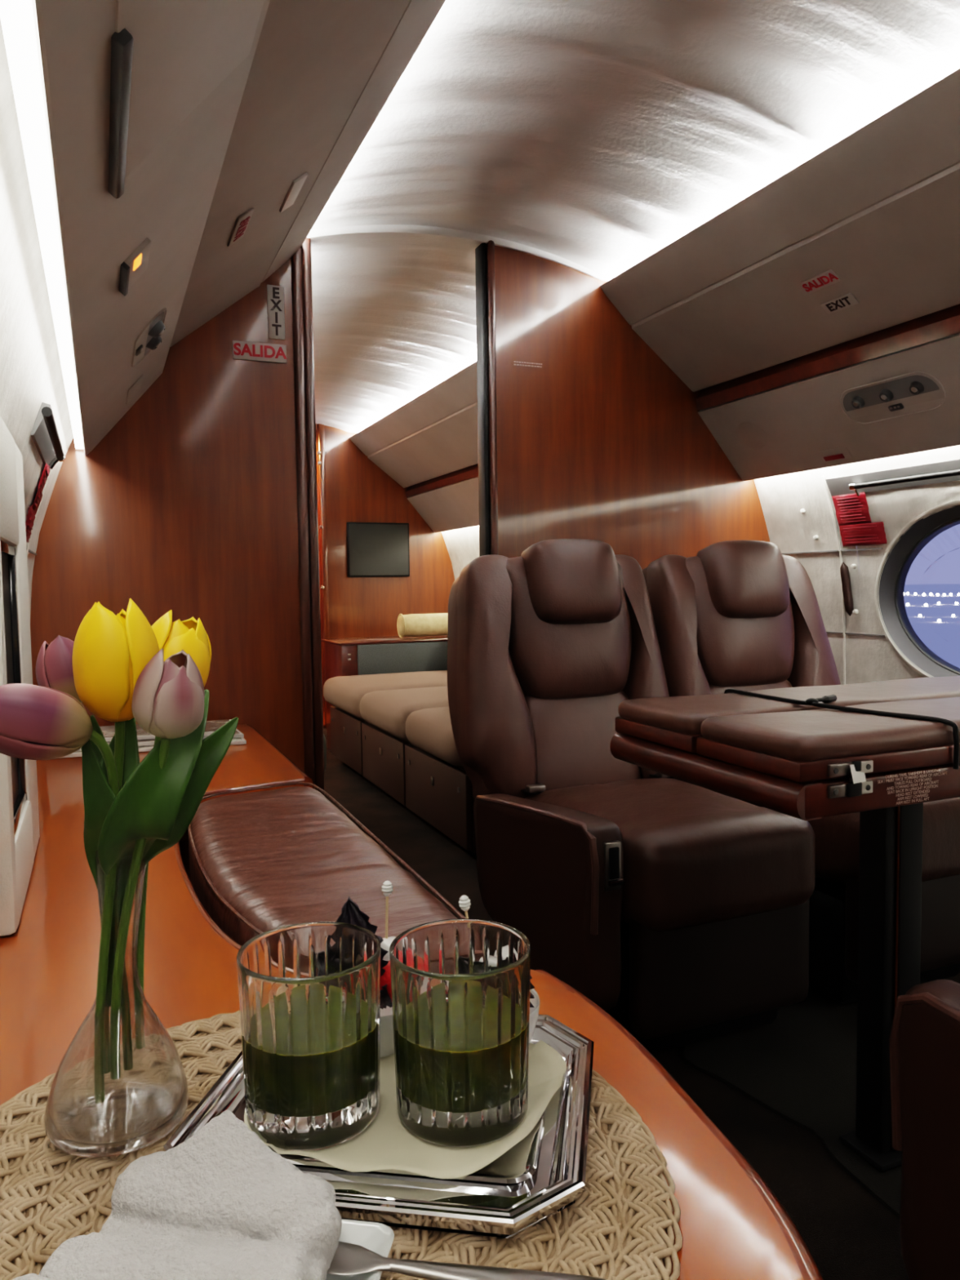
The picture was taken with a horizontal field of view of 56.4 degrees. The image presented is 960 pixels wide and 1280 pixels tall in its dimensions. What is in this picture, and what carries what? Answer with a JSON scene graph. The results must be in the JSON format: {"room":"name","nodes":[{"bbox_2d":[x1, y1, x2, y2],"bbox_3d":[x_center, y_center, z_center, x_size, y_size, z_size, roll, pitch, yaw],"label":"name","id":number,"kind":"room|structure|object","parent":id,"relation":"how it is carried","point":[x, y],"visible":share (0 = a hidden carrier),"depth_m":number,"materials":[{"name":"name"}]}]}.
{"room":"aircraft cabin","nodes":[
{"label":"aircraft cabin","id":0,"kind":"room"},
{"bbox_2d":[0,17,73,616],"bbox_3d":[-0.311,0.191,0.542,0.166,1.300,3.620,-2,4,-23],"label":"wall","id":1,"kind":"structure","parent":0,"point":[31,375],"depth_m":1.05,"materials":[{"name":"plastic"}]},
{"bbox_2d":[0,416,39,936],"bbox_3d":[-0.597,0.024,1.086,0.072,0.557,0.390,-2,4,-23],"label":"window frame","id":2,"kind":"structure","parent":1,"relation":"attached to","point":[20,833],"depth_m":1.07,"materials":[{"name":"white plastic"}]},
{"bbox_2d":[26,548,36,555],"bbox_3d":[-0.892,-0.053,1.721,0.027,0.259,0.965,-2,4,-23],"label":"trim","id":3,"kind":"structure","parent":1,"relation":"attached to","point":[29,550],"depth_m":2.02,"materials":[{"name":"grey plastic"}]},
{"bbox_2d":[25,462,49,542],"bbox_3d":[-0.890,-0.275,1.799,0.047,0.150,0.165,-2,4,-23],"label":"placard","id":4,"kind":"object","parent":1,"relation":"attached to","point":[33,510],"visible":0.93,"depth_m":1.80,"materials":[{"name":"red"}]},
{"bbox_2d":[26,469,51,556],"bbox_3d":[-0.928,0.055,1.910,0.102,0.946,0.006,-2,4,-23],"label":"trim","id":5,"kind":"structure","parent":1,"relation":"attached to","point":[44,488],"depth_m":1.89,"materials":[{"name":"white plastic"}]},
{"bbox_2d":[30,402,62,469],"bbox_3d":[-0.802,-0.369,1.662,0.034,0.054,0.480,-2,4,-23],"label":"trim","id":6,"kind":"structure","parent":1,"relation":"attached to","point":[40,436],"depth_m":1.55,"materials":[{"name":"grey plastic"}]},
{"bbox_2d":[41,406,66,469],"bbox_3d":[-0.750,-0.345,1.564,0.034,0.037,0.497,-2,4,-23],"label":"rod","id":7,"kind":"object","parent":1,"relation":"attached to","point":[60,455],"visible":1,"depth_m":1.52,"materials":[{"name":"black"}]},
{"bbox_2d":[0,0,270,455],"bbox_3d":[-0.187,-0.476,0.557,0.207,0.234,3.620,-2,4,-23],"label":"panel","id":8,"kind":"object","parent":1,"relation":"attached to","point":[166,200],"depth_m":0.93,"materials":[{"name":"plastic"}]},
{"bbox_2d":[125,373,143,404],"bbox_3d":[-0.783,-0.567,2.029,0.034,0.039,0.160,-2,4,-23],"label":"speaker cover","id":9,"kind":"object","parent":8,"relation":"attached to","point":[135,388],"visible":1,"depth_m":2.02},
{"bbox_2d":[119,237,151,296],"bbox_3d":[-0.438,-0.472,1.136,0.036,0.043,0.105,-2,4,-23],"label":"light switch","id":10,"kind":"object","parent":8,"relation":"attached to","point":[135,264],"visible":1,"depth_m":1.11,"materials":[{"name":"orange"}]},
{"bbox_2d":[131,307,167,367],"bbox_3d":[-0.617,-0.559,1.665,0.058,0.066,0.260,-2,4,-23],"label":"vent unit","id":11,"kind":"object","parent":8,"relation":"attached to","point":[149,338],"visible":1,"depth_m":1.63,"materials":[{"name":"grey plastic"}]},
{"bbox_2d":[135,344,142,355],"bbox_3d":[-0.633,-0.538,1.665,0.013,0.014,0.042,-2,4,-23],"label":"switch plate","id":12,"kind":"object","parent":11,"relation":"attached to","point":[139,349],"depth_m":1.65,"materials":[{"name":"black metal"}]},
{"bbox_2d":[108,0,264,198],"bbox_3d":[-0.198,-0.484,0.650,0.134,0.160,0.460,-2,4,-23],"label":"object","id":13,"kind":"structure","parent":8,"relation":"attached to","point":[167,56],"depth_m":0.74,"materials":[{"name":"grey plastic"}]},
{"bbox_2d":[315,430,324,722],"bbox_3d":[-1.034,-0.409,5.760,0.040,1.860,0.560,-2,4,-23],"label":"wall","id":14,"kind":"structure","parent":0,"point":[316,430],"depth_m":5.64,"materials":[{"name":"brown wood"}]},
{"bbox_2d":[315,438,323,715],"bbox_3d":[-0.990,-0.391,5.464,0.020,1.860,0.040,-2,4,-23],"label":"trim","id":15,"kind":"structure","parent":14,"relation":"attached to","point":[316,438],"depth_m":5.45,"materials":[{"name":"brown wood"}]},
{"bbox_2d":[324,425,454,638],"bbox_3d":[-0.546,-0.398,5.646,0.870,1.839,0.050,-2,4,-23],"label":"wall","id":16,"kind":"structure","parent":0,"point":[357,490],"depth_m":5.56,"materials":[{"name":"brown wood"}]},
{"bbox_2d":[316,423,329,728],"bbox_3d":[-0.943,-0.389,5.430,0.035,1.860,0.060,-2,4,-23],"label":"trim","id":17,"kind":"structure","parent":16,"relation":"attached to","point":[320,428],"depth_m":5.39,"materials":[{"name":"brown wood"}]},
{"bbox_2d":[346,522,409,577],"bbox_3d":[-0.628,-0.559,5.556,0.395,0.335,0.026,-2,4,-23],"label":"wall screen","id":18,"kind":"object","parent":16,"relation":"attached to","point":[374,549],"visible":1,"depth_m":5.54,"materials":[{"name":"black"}]},
{"bbox_2d":[311,243,476,433],"bbox_3d":[-0.647,-1.201,3.942,1.200,0.090,2.920,-2,4,-23],"label":"ceiling","id":19,"kind":"structure","parent":0,"point":[392,322],"depth_m":3.38,"materials":[{"name":"white"}]},
{"bbox_2d":[349,360,478,488],"bbox_3d":[-0.051,-1.018,4.200,0.375,0.296,2.930,-2,4,-23],"label":"bin","id":20,"kind":"object","parent":19,"relation":"attached to","point":[433,434],"visible":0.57,"depth_m":4.60,"materials":[{"name":"plastic"}]},
{"bbox_2d":[404,463,478,497],"bbox_3d":[0.127,-0.861,4.285,0.054,0.085,2.930,-2,4,-23],"label":"rail","id":21,"kind":"object","parent":20,"relation":"attached to","point":[470,472],"visible":0.23,"depth_m":5.01,"materials":[{"name":"brown wood"}]},
{"bbox_2d":[30,244,769,786],"bbox_3d":[-0.051,-0.225,2.622,2.320,1.861,0.045,-2,4,-23],"label":"wall","id":22,"kind":"structure","parent":0,"point":[187,506],"depth_m":2.39,"materials":[{"name":"brown wood"}]},
{"bbox_2d":[232,340,286,363],"bbox_3d":[-0.575,-0.753,2.341,0.138,0.047,0.005,-2,4,-23],"label":"sign","id":23,"kind":"object","parent":22,"relation":"attached to","point":[243,350],"visible":1,"depth_m":2.34,"materials":[{"name":"grey"}]},
{"bbox_2d":[266,284,284,339],"bbox_3d":[-0.535,-0.860,2.352,0.043,0.138,0.005,-2,4,-23],"label":"sign","id":24,"kind":"object","parent":22,"relation":"attached to","point":[276,318],"visible":1,"depth_m":2.35,"materials":[{"name":"grey"}]},
{"bbox_2d":[290,246,315,789],"bbox_3d":[-0.484,-0.174,2.443,0.028,1.794,0.072,-2,4,-23],"label":"trim","id":25,"kind":"structure","parent":22,"relation":"attached to","point":[295,260],"depth_m":2.40,"materials":[{"name":"brown"}]},
{"bbox_2d":[301,238,324,795],"bbox_3d":[-0.460,-0.177,2.458,0.028,1.797,0.064,-2,4,-23],"label":"trim","id":26,"kind":"structure","parent":22,"relation":"attached to","point":[306,246],"depth_m":2.42,"materials":[{"name":"brown"}]},
{"bbox_2d":[306,224,614,281],"bbox_3d":[-0.068,-1.125,2.576,1.160,0.092,0.083,-2,4,-23],"label":"trim","id":27,"kind":"structure","parent":22,"relation":"attached to","point":[389,233],"depth_m":2.52,"materials":[{"name":"white"}]},
{"bbox_2d":[475,242,490,556],"bbox_3d":[0.015,-0.225,2.657,0.016,1.854,0.062,-2,4,-23],"label":"trim","id":28,"kind":"structure","parent":22,"relation":"attached to","point":[481,251],"depth_m":2.61,"materials":[{"name":"black"}]},
{"bbox_2d":[486,240,497,555],"bbox_3d":[0.033,-0.225,2.658,0.022,1.854,0.074,-2,4,-23],"label":"trim","id":29,"kind":"structure","parent":22,"relation":"attached to","point":[490,245],"depth_m":2.60,"materials":[{"name":"brown"}]},
{"bbox_2d":[512,360,542,368],"bbox_3d":[0.141,-0.814,2.644,0.098,0.016,0.002,-2,4,-23],"label":"notice","id":30,"kind":"object","parent":22,"relation":"attached to","point":[517,363],"visible":1,"depth_m":2.64,"materials":[{"name":"beige plastic"}]},
{"bbox_2d":[311,0,959,276],"bbox_3d":[0.651,-1.028,0.881,1.200,0.107,3.620,-2,4,-23],"label":"ceiling","id":31,"kind":"structure","parent":0,"point":[596,135],"depth_m":1.84,"materials":[{"name":"white"}]},
{"bbox_2d":[169,0,445,346],"bbox_3d":[0.062,-0.795,0.644,0.375,0.296,3.620,-2,4,-23],"label":"bin","id":32,"kind":"object","parent":31,"relation":"attached to","point":[322,73],"visible":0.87,"depth_m":1.40,"materials":[{"name":"plastic"}]},
{"bbox_2d":[227,208,253,246],"bbox_3d":[-0.444,-0.764,1.661,0.029,0.024,0.140,-2,4,-23],"label":"sign","id":33,"kind":"object","parent":32,"relation":"attached to","point":[242,221],"visible":1,"depth_m":1.65,"materials":[{"name":"red"}]},
{"bbox_2d":[279,172,308,212],"bbox_3d":[-0.353,-0.846,1.694,0.029,0.024,0.140,-2,4,-23],"label":"sign","id":34,"kind":"object","parent":32,"relation":"attached to","point":[296,185],"visible":1,"depth_m":1.68,"materials":[{"name":"grey"}]},
{"bbox_2d":[600,68,959,391],"bbox_3d":[1.246,-0.843,1.144,0.375,0.296,3.620,-2,4,-23],"label":"bin","id":35,"kind":"object","parent":31,"relation":"attached to","point":[878,208],"visible":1,"depth_m":2.10,"materials":[{"name":"plastic"}]},
{"bbox_2d":[800,269,839,293],"bbox_3d":[0.823,-0.865,2.164,0.029,0.024,0.103,-2,4,-23],"label":"sign","id":36,"kind":"object","parent":35,"relation":"attached to","point":[828,277],"visible":1,"depth_m":2.16,"materials":[{"name":"grey"}]},
{"bbox_2d":[695,303,959,410],"bbox_3d":[1.423,-0.686,1.228,0.054,0.085,3.620,-2,4,-23],"label":"trim strip","id":37,"kind":"object","parent":35,"relation":"attached to","point":[945,322],"visible":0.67,"depth_m":2.33,"materials":[{"name":"brown wood"}]},
{"bbox_2d":[820,292,858,314],"bbox_3d":[0.878,-0.821,2.188,0.028,0.023,0.098,-2,4,-23],"label":"sign","id":38,"kind":"object","parent":35,"relation":"attached to","point":[846,300],"visible":1,"depth_m":2.18,"materials":[{"name":"grey"}]},
{"bbox_2d":[323,724,959,1279],"bbox_3d":[0.096,0.741,2.367,2.400,0.040,6.800,-2,4,-23],"label":"floor","id":39,"kind":"structure","parent":0,"point":[848,1233],"depth_m":1.41,"materials":[{"name":"brown carpet"}]},
{"bbox_2d":[323,733,326,772],"bbox_3d":[-0.788,0.343,3.003,0.475,0.700,0.440,-2,4,-23],"label":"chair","id":40,"kind":"object","parent":39,"relation":"on","point":[324,738],"visible":0.02,"depth_m":2.92,"materials":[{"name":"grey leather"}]},
{"bbox_2d":[320,635,447,751],"bbox_3d":[-0.338,0.280,4.755,0.920,0.588,0.393,-2,4,-23],"label":"base cabinet","id":41,"kind":"object","parent":39,"relation":"on","point":[345,656],"visible":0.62,"depth_m":4.51,"materials":[{"name":"brown wood"}]},
{"bbox_2d":[396,613,448,638],"bbox_3d":[-0.267,-0.080,4.744,0.344,0.128,0.128,-2,4,-23],"label":"bolster pillow","id":42,"kind":"object","parent":41,"relation":"on","point":[433,624],"visible":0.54,"depth_m":4.68,"materials":[{"name":"beige fabric"}]},
{"bbox_2d":[323,670,475,853],"bbox_3d":[0.052,0.410,3.753,1.050,0.442,1.773,-2,4,-23],"label":"sofa","id":43,"kind":"object","parent":39,"relation":"on","point":[394,730],"visible":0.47,"depth_m":3.35,"materials":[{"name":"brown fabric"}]},
{"bbox_2d":[323,670,447,719],"bbox_3d":[-0.161,0.241,4.242,1.050,0.160,0.656,-2,4,-23],"label":"seat cushion","id":44,"kind":"object","parent":43,"relation":"on","point":[345,693],"depth_m":4.02,"materials":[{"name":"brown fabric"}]},
{"bbox_2d":[360,685,448,741],"bbox_3d":[0.085,0.274,3.663,1.050,0.160,0.596,-2,4,-23],"label":"seat cushion","id":45,"kind":"object","parent":43,"relation":"on","point":[388,711],"depth_m":3.43,"materials":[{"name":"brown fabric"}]},
{"bbox_2d":[405,706,462,766],"bbox_3d":[0.299,0.303,3.157,1.050,0.160,0.496,-2,4,-23],"label":"seat cushion","id":46,"kind":"object","parent":43,"relation":"on","point":[428,730],"depth_m":2.95,"materials":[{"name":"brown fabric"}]},
{"bbox_2d":[0,724,823,1279],"bbox_3d":[-0.407,0.539,1.307,0.625,0.508,2.191,-2,4,-23],"label":"table","id":47,"kind":"object","parent":39,"relation":"on","point":[732,1224],"visible":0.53,"depth_m":0.79,"materials":[{"name":"brown wood"}]},
{"bbox_2d":[59,737,246,758],"bbox_3d":[-0.776,0.236,2.094,0.420,0.009,0.230,-2,4,-21],"label":"magazine","id":48,"kind":"object","parent":47,"relation":"on","point":[242,740],"visible":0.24,"depth_m":1.99,"materials":[{"name":"grey paper"}]},
{"bbox_2d":[75,728,244,751],"bbox_3d":[-0.768,0.225,2.105,0.380,0.009,0.210,-3,4,-25],"label":"magazine","id":49,"kind":"object","parent":48,"relation":"on","point":[237,734],"visible":0.19,"depth_m":2.01,"materials":[{"name":"grey paper"}]},
{"bbox_2d":[99,719,231,742],"bbox_3d":[-0.760,0.214,2.116,0.340,0.009,0.190,-2,4,-16],"label":"magazine","id":50,"kind":"object","parent":49,"relation":"on","point":[108,731],"visible":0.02,"depth_m":2.09,"materials":[{"name":"grey paper"}]},
{"bbox_2d":[187,782,466,946],"bbox_3d":[-0.255,0.309,1.217,0.246,0.072,0.840,-2,4,-23],"label":"leather cushion","id":51,"kind":"object","parent":47,"relation":"on","point":[260,862],"visible":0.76,"depth_m":1.13,"materials":[{"name":"brown leather"}]},
{"bbox_2d":[0,1009,682,1279],"bbox_3d":[-0.117,0.326,0.541,0.468,0.009,0.467,1,4,28],"label":"woven placemat","id":52,"kind":"object","parent":47,"relation":"on","point":[50,1196],"visible":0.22,"depth_m":0.52,"materials":[{"name":"beige wicker"}]},
{"bbox_2d":[44,849,188,1157],"bbox_3d":[-0.240,0.227,0.588,0.088,0.187,0.088,0,4,7],"label":"bud vase","id":53,"kind":"object","parent":52,"relation":"on","point":[119,1086],"visible":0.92,"depth_m":0.57,"materials":[{"name":"clear glass"}]},
{"bbox_2d":[0,683,119,1013],"bbox_3d":[-0.253,0.163,0.541,0.044,0.279,0.088,2,5,39],"label":"tulip","id":54,"kind":"object","parent":53,"relation":"in","point":[37,722],"visible":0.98,"depth_m":0.53,"materials":[{"name":"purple plant"}]},
{"bbox_2d":[35,635,105,822],"bbox_3d":[-0.260,0.142,0.594,0.055,0.293,0.035,-1,4,-7],"label":"tulip","id":55,"kind":"object","parent":53,"relation":"in","point":[54,663],"visible":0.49,"depth_m":0.57,"materials":[{"name":"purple plant"}]},
{"bbox_2d":[72,598,159,791],"bbox_3d":[-0.226,0.130,0.569,0.051,0.312,0.057,-2,4,-23],"label":"tulip","id":56,"kind":"object","parent":53,"relation":"in","point":[110,651],"visible":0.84,"depth_m":0.54,"materials":[{"name":"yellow plant"}]},
{"bbox_2d":[97,648,208,1011],"bbox_3d":[-0.204,0.144,0.555,0.079,0.281,0.064,-1,4,-2],"label":"tulip","id":57,"kind":"object","parent":53,"relation":"in","point":[170,702],"visible":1,"depth_m":0.54,"materials":[{"name":"green plant"}]},
{"bbox_2d":[137,609,238,991],"bbox_3d":[-0.210,0.127,0.604,0.084,0.293,0.102,-2,4,-23],"label":"tulip","id":58,"kind":"object","parent":53,"relation":"in","point":[190,636],"visible":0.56,"depth_m":0.60,"materials":[{"name":"green plant"}]},
{"bbox_2d":[98,1218,394,1279],"bbox_3d":[-0.135,0.323,0.398,0.156,0.014,0.184,0,4,9],"label":"rectangular plate","id":59,"kind":"object","parent":52,"relation":"on","point":[378,1237],"visible":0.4,"depth_m":0.47,"materials":[{"name":"white ceramic"}]},
{"bbox_2d":[12,1110,342,1279],"bbox_3d":[-0.149,0.292,0.407,0.144,0.064,0.166,0,4,9],"label":"rolled towel","id":60,"kind":"object","parent":59,"relation":"on","point":[220,1203],"visible":1,"depth_m":0.45,"materials":[{"name":"white fabric"}]},
{"bbox_2d":[163,1014,594,1238],"bbox_3d":[-0.054,0.308,0.604,0.255,0.014,0.231,0,4,9],"label":"serving tray","id":61,"kind":"object","parent":52,"relation":"on","point":[557,1180],"visible":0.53,"depth_m":0.52,"materials":[{"name":"silver metal"}]},
{"bbox_2d":[268,1040,551,1184],"bbox_3d":[-0.049,0.309,0.609,0.188,0.005,0.164,0,4,9],"label":"plate","id":62,"kind":"object","parent":61,"relation":"on","point":[518,1163],"visible":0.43,"depth_m":0.54,"materials":[{"name":"silver metal"}]},
{"bbox_2d":[379,1005,394,1057],"bbox_3d":[-0.079,0.286,0.679,0.077,0.038,0.077,-2,4,-23],"label":"ramekin","id":63,"kind":"object","parent":62,"relation":"on","point":[386,1039],"visible":0.07,"depth_m":0.65,"materials":[{"name":"white ceramic"}]},
{"bbox_2d":[336,896,388,976],"bbox_3d":[-0.089,0.225,0.658,0.043,0.071,0.020,-1,4,-4],"label":"basil leaf","id":64,"kind":"object","parent":63,"relation":"in","point":[351,913],"visible":0.34,"depth_m":0.66,"materials":[{"name":"black"}]},
{"bbox_2d":[380,960,391,1001],"bbox_3d":[-0.061,0.254,0.674,0.038,0.038,0.038,-2,4,-23],"label":"strawberry","id":65,"kind":"object","parent":63,"relation":"in","point":[385,979],"visible":0.18,"depth_m":0.66,"materials":[{"name":"red food"}]},
{"bbox_2d":[381,880,393,938],"bbox_3d":[-0.070,0.229,0.679,0.010,0.094,0.009,-2,4,-23],"label":"pick","id":66,"kind":"object","parent":65,"relation":"in","point":[387,889],"visible":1,"depth_m":0.68,"materials":[{"name":"beige wood"}]},
{"bbox_2d":[380,936,395,960],"bbox_3d":[-0.067,0.234,0.676,0.018,0.019,0.018,3,5,44],"label":"marshmallow","id":67,"kind":"object","parent":66,"relation":"on","point":[385,944],"visible":0.3,"depth_m":0.67,"materials":[{"name":"white food"}]},
{"bbox_2d":[380,983,391,1008],"bbox_3d":[-0.064,0.262,0.666,0.033,0.031,0.020,-2,4,-23],"label":"basil leaf","id":68,"kind":"object","parent":63,"relation":"in","point":[385,1001],"visible":0.32,"depth_m":0.66,"materials":[{"name":"black"}]},
{"bbox_2d":[244,1040,566,1178],"bbox_3d":[-0.048,0.302,0.601,0.208,0.010,0.161,0,4,9],"label":"paper napkin","id":69,"kind":"object","parent":62,"relation":"on","point":[385,1144],"visible":0.38,"depth_m":0.55,"materials":[{"name":"beige"}]},
{"bbox_2d":[236,921,380,1151],"bbox_3d":[-0.109,0.253,0.580,0.091,0.111,0.091,-4,5,-37],"label":"drinking glass","id":70,"kind":"object","parent":69,"relation":"on","point":[309,993],"visible":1,"depth_m":0.55,"materials":[{"name":"clear glass"}]},
{"bbox_2d":[389,918,530,1146],"bbox_3d":[-0.012,0.252,0.582,0.091,0.111,0.091,1,4,29],"label":"drinking glass","id":71,"kind":"object","parent":69,"relation":"on","point":[460,987],"visible":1,"depth_m":0.55,"materials":[{"name":"clear glass"}]},
{"bbox_2d":[528,988,540,1044],"bbox_3d":[0.006,0.286,0.666,0.077,0.038,0.077,-2,4,-23],"label":"ramekin","id":72,"kind":"object","parent":62,"relation":"on","point":[535,1002],"visible":0.09,"depth_m":0.65,"materials":[{"name":"white ceramic"}]},
{"bbox_2d":[529,975,534,1007],"bbox_3d":[0.018,0.254,0.655,0.044,0.043,0.022,-1,4,-5],"label":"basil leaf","id":73,"kind":"object","parent":72,"relation":"in","point":[531,996],"visible":0.05,"depth_m":0.65,"materials":[{"name":"black"}]},
{"bbox_3d":[-0.002,0.268,0.656,0.029,0.028,0.029,-2,4,-23],"label":"strawberry","id":74,"kind":"object","parent":72,"relation":"in","visible":0},
{"bbox_2d":[458,894,471,918],"bbox_3d":[-0.007,0.233,0.666,0.017,0.089,0.009,-2,4,-23],"label":"pick","id":75,"kind":"object","parent":74,"relation":"in","point":[464,903],"visible":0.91,"depth_m":0.66,"materials":[{"name":"plastic"}]},
{"bbox_2d":[326,1241,606,1279],"bbox_3d":[-0.029,0.311,0.443,0.197,0.006,0.022,1,4,9],"label":"table knife","id":76,"kind":"object","parent":52,"relation":"on","point":[348,1259],"visible":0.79,"depth_m":0.44,"materials":[{"name":"silver metal"}]},
{"bbox_2d":[447,538,815,1053],"bbox_3d":[0.274,0.263,1.885,0.525,0.967,0.792,-2,4,-23],"label":"seat","id":77,"kind":"object","parent":39,"relation":"on","point":[679,908],"visible":0.94,"depth_m":1.67,"materials":[{"name":"brown leather"}]},
{"bbox_2d":[506,555,631,698],"bbox_3d":[0.210,-0.029,2.074,0.330,0.334,0.138,-2,4,-23],"label":"cushion","id":78,"kind":"object","parent":77,"relation":"on","point":[569,618],"depth_m":2.01,"materials":[{"name":"brown leather"}]},
{"bbox_2d":[524,690,640,790],"bbox_3d":[0.233,0.236,2.045,0.283,0.265,0.100,-2,4,-23],"label":"cushion","id":79,"kind":"object","parent":77,"relation":"on","point":[570,733],"depth_m":2.01,"materials":[{"name":"brown leather"}]},
{"bbox_2d":[524,777,815,932],"bbox_3d":[0.344,0.409,1.798,0.382,0.207,0.544,-2,4,-23],"label":"seat cushion","id":80,"kind":"object","parent":77,"relation":"on","point":[696,859],"depth_m":1.57,"materials":[{"name":"brown leather"}]},
{"bbox_2d":[682,986,901,1218],"bbox_3d":[0.813,0.767,1.421,0.658,0.006,0.982,-2,4,-23],"label":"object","id":81,"kind":"structure","parent":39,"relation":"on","point":[800,1066],"depth_m":1.58,"materials":[{"name":"black"}]},
{"bbox_2d":[609,675,959,1172],"bbox_3d":[0.859,0.418,1.427,1.261,0.687,0.405,-2,4,-23],"label":"folding table","id":82,"kind":"object","parent":81,"relation":"on","point":[804,762],"visible":0.99,"depth_m":1.23,"materials":[{"name":"brown leather"}]},
{"bbox_2d":[724,688,959,768],"bbox_3d":[0.487,0.112,1.254,0.078,0.065,0.405,-2,4,-23],"label":"cord","id":83,"kind":"object","parent":82,"relation":"attached to","point":[826,699],"visible":0.98,"depth_m":1.18,"materials":[{"name":"black plastic"}]},
{"bbox_2d":[642,540,959,1003],"bbox_3d":[0.772,0.242,2.095,0.525,0.967,0.792,-2,4,-23],"label":"seat","id":84,"kind":"object","parent":39,"relation":"on","point":[745,615],"visible":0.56,"depth_m":2.17,"materials":[{"name":"brown leather"}]},
{"bbox_2d":[685,555,795,686],"bbox_3d":[0.661,-0.047,2.264,0.330,0.334,0.138,-2,4,-23],"label":"cushion","id":85,"kind":"object","parent":84,"relation":"on","point":[741,609],"depth_m":2.19,"materials":[{"name":"brown leather"}]},
{"bbox_2d":[708,680,792,694],"bbox_3d":[0.684,0.218,2.235,0.283,0.265,0.100,-2,4,-23],"label":"cushion","id":86,"kind":"object","parent":84,"relation":"on","point":[715,686],"depth_m":2.22,"materials":[{"name":"brown leather"}]},
{"bbox_2d":[702,786,959,884],"bbox_3d":[0.796,0.391,1.988,0.382,0.207,0.544,-2,4,-23],"label":"seat cushion","id":87,"kind":"object","parent":84,"relation":"on","point":[837,837],"depth_m":1.74,"materials":[{"name":"brown leather"}]},
{"bbox_2d":[888,979,959,1279],"bbox_3d":[0.804,0.341,0.656,0.525,0.967,0.792,-2,4,-23],"label":"seat","id":88,"kind":"object","parent":39,"relation":"on","point":[924,1040],"visible":1,"depth_m":0.87,"materials":[{"name":"brown leather"}]},
{"bbox_2d":[441,445,959,684],"bbox_3d":[1.065,0.033,2.738,0.166,1.300,6.600,-2,4,-23],"label":"wall","id":89,"kind":"structure","parent":0,"point":[868,659],"depth_m":2.75,"materials":[{"name":"plastic"}]},
{"bbox_2d":[406,475,479,533],"bbox_3d":[0.199,-0.719,4.323,0.188,0.234,2.930,-2,4,-23],"label":"panel","id":90,"kind":"object","parent":89,"relation":"attached to","point":[454,506],"visible":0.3,"depth_m":5.18,"materials":[{"name":"plastic"}]},
{"bbox_2d":[697,333,959,481],"bbox_3d":[1.495,-0.545,1.266,0.188,0.234,3.620,-2,4,-23],"label":"panel","id":91,"kind":"object","parent":89,"relation":"attached to","point":[800,420],"visible":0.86,"depth_m":2.46,"materials":[{"name":"plastic"}]},
{"bbox_2d":[818,446,852,462],"bbox_3d":[1.017,-0.531,2.566,0.026,0.030,0.105,-2,4,-23],"label":"sign","id":92,"kind":"object","parent":91,"relation":"attached to","point":[840,453],"visible":1,"depth_m":2.56,"materials":[{"name":"red"}]},
{"bbox_2d":[839,371,945,424],"bbox_3d":[1.042,-0.613,2.280,0.076,0.087,0.315,-2,4,-23],"label":"vent unit","id":93,"kind":"object","parent":91,"relation":"attached to","point":[894,393],"visible":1,"depth_m":2.26,"materials":[{"name":"grey plastic"}]},
{"bbox_2d":[888,403,903,411],"bbox_3d":[1.059,-0.592,2.282,0.013,0.014,0.042,-2,4,-23],"label":"switch plate","id":94,"kind":"object","parent":93,"relation":"attached to","point":[891,406],"depth_m":2.28,"materials":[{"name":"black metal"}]},
{"bbox_2d":[822,475,845,684],"bbox_3d":[1.088,-0.027,2.761,0.102,0.946,0.006,-2,4,-23],"label":"trim","id":95,"kind":"structure","parent":89,"relation":"attached to","point":[823,477],"depth_m":2.76,"materials":[{"name":"white plastic"}]},
{"bbox_2d":[782,547,885,636],"bbox_3d":[1.092,-0.151,2.831,0.027,0.259,0.460,-2,4,-23],"label":"trim","id":96,"kind":"structure","parent":89,"relation":"attached to","point":[876,548],"depth_m":2.76,"materials":[{"name":"grey plastic"}]},
{"bbox_2d":[840,561,858,616],"bbox_3d":[1.124,-0.155,2.730,0.033,0.165,0.052,-2,4,-23],"label":"grab bar","id":97,"kind":"object","parent":89,"relation":"attached to","point":[844,571],"visible":1,"depth_m":2.73,"materials":[{"name":"brown"}]},
{"bbox_2d":[831,492,886,546],"bbox_3d":[1.119,-0.356,2.646,0.047,0.150,0.165,-2,4,-23],"label":"placard","id":98,"kind":"object","parent":89,"relation":"attached to","point":[856,526],"visible":1,"depth_m":2.65,"materials":[{"name":"red"}]},
{"bbox_2d":[825,458,959,496],"bbox_3d":[1.289,-0.429,2.154,0.034,0.054,1.200,-2,4,-23],"label":"trim","id":99,"kind":"structure","parent":89,"relation":"attached to","point":[839,486],"depth_m":2.48,"materials":[{"name":"grey plastic"}]},
{"bbox_2d":[848,469,959,496],"bbox_3d":[1.301,-0.408,2.104,0.034,0.037,1.097,-2,4,-23],"label":"rod","id":100,"kind":"object","parent":89,"relation":"attached to","point":[855,486],"visible":1,"depth_m":2.43,"materials":[{"name":"black"}]},
{"bbox_2d":[874,499,959,677],"bbox_3d":[1.317,-0.108,2.336,0.123,0.520,0.704,-2,4,-23],"label":"window","id":101,"kind":"structure","parent":89,"relation":"in","point":[897,560],"depth_m":2.57,"materials":[{"name":"white plastic"}]},
{"label":"outside","id":102,"kind":"structure","parent":0,"visible":0},
{"bbox_2d":[859,583,959,667],"bbox_3d":[137.412,-10.169,188.222,380.000,0.100,420.000,-2,4,-23],"label":"window view","id":103,"kind":"structure","parent":102,"point":[942,637],"depth_m":80.31,"materials":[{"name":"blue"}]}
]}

